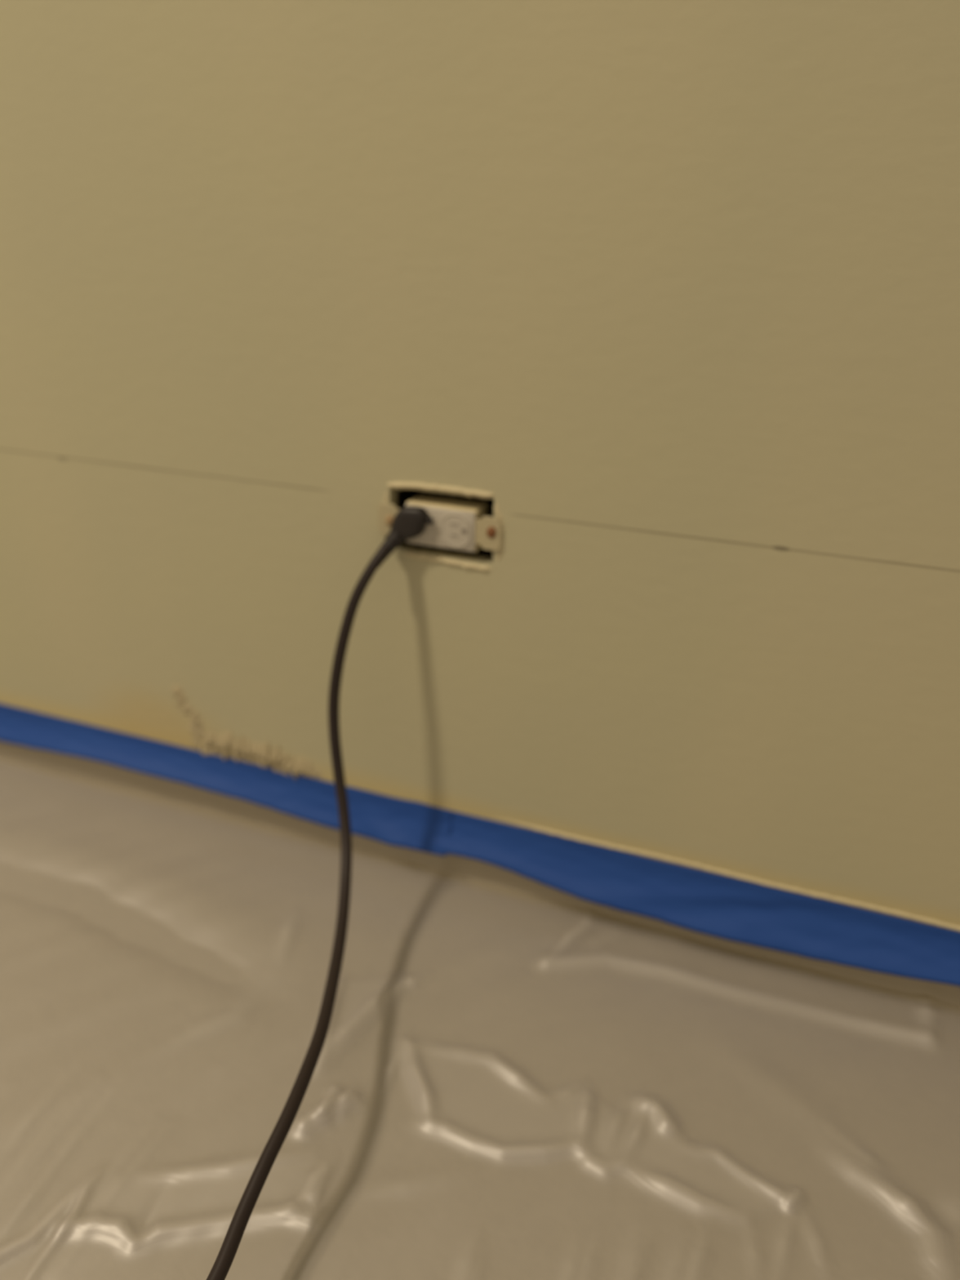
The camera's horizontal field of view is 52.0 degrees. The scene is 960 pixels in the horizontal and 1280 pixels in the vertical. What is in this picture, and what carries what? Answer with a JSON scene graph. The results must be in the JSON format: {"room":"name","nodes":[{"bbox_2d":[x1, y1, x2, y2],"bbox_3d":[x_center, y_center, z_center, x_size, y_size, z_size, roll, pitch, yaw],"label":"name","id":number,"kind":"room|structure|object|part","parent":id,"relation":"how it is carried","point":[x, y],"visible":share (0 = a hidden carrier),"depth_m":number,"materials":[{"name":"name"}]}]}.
{"room":"room under renovation","nodes":[
{"label":"room under renovation","id":0,"kind":"room"},
{"bbox_2d":[0,0,959,1014],"bbox_3d":[-0.021,-0.897,0.352,4.400,2.440,0.018,10,27,19],"label":"wall","id":1,"kind":"structure","parent":0,"point":[670,287],"depth_m":0.68,"materials":[{"name":"paint"}]},
{"bbox_2d":[0,703,452,856],"bbox_3d":[-0.774,0.035,1.096,1.608,0.039,0.018,10,27,19],"label":"tape","id":2,"kind":"object","parent":1,"relation":"attached to","point":[378,817],"visible":0.98,"depth_m":0.90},
{"bbox_2d":[377,493,501,551],"bbox_3d":[-0.026,-0.088,0.737,0.098,0.032,0.031,10,27,19],"label":"wall outlet","id":3,"kind":"object","parent":1,"relation":"attached to","point":[464,524],"visible":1,"depth_m":0.72,"materials":[{"name":"white plastic"}]},
{"bbox_2d":[206,506,432,1279],"bbox_3d":[-0.231,0.235,0.400,0.161,0.334,0.972,13,28,24],"label":"power cord","id":4,"kind":"object","parent":3,"relation":"attached to","point":[410,522],"visible":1,"depth_m":0.72,"materials":[{"name":"black rubber"}]},
{"bbox_2d":[412,511,435,542],"bbox_3d":[-0.043,-0.085,0.729,0.023,0.026,0.001,10,27,19],"label":"socket","id":5,"kind":"object","parent":3,"relation":"attached to","point":[428,535],"depth_m":0.73,"materials":[{"name":"white plastic"}]},
{"bbox_3d":[-0.029,-0.083,0.726,0.056,0.030,0.003,10,27,19],"label":"plate","id":6,"kind":"part","parent":3,"relation":"part of","materials":[{"name":"white plastic"}]},
{"bbox_2d":[441,512,470,547],"bbox_3d":[-0.018,-0.080,0.720,0.023,0.026,0.001,10,27,19],"label":"socket","id":7,"kind":"object","parent":3,"relation":"attached to","point":[455,526],"depth_m":0.72,"materials":[{"name":"white plastic"}]},
{"bbox_2d":[397,488,493,558],"bbox_3d":[-0.014,-0.101,0.761,0.089,0.056,0.054,10,27,19],"label":"electrical box","id":8,"kind":"object","parent":1,"relation":"attached to","point":[404,495],"visible":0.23,"depth_m":0.76,"materials":[{"name":"plastic"}]},
{"bbox_2d":[404,805,959,986],"bbox_3d":[0.693,0.293,0.576,1.635,0.045,0.019,10,27,19],"label":"tape","id":9,"kind":"object","parent":1,"relation":"attached to","point":[700,901],"visible":1,"depth_m":0.76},
{"bbox_2d":[0,761,959,1279],"bbox_3d":[-0.579,0.800,-0.385,4.400,0.020,3.000,10,27,19],"label":"plastic sheeting","id":10,"kind":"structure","parent":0,"point":[501,1086],"depth_m":0.67,"materials":[{"name":"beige plastic"}]}
]}

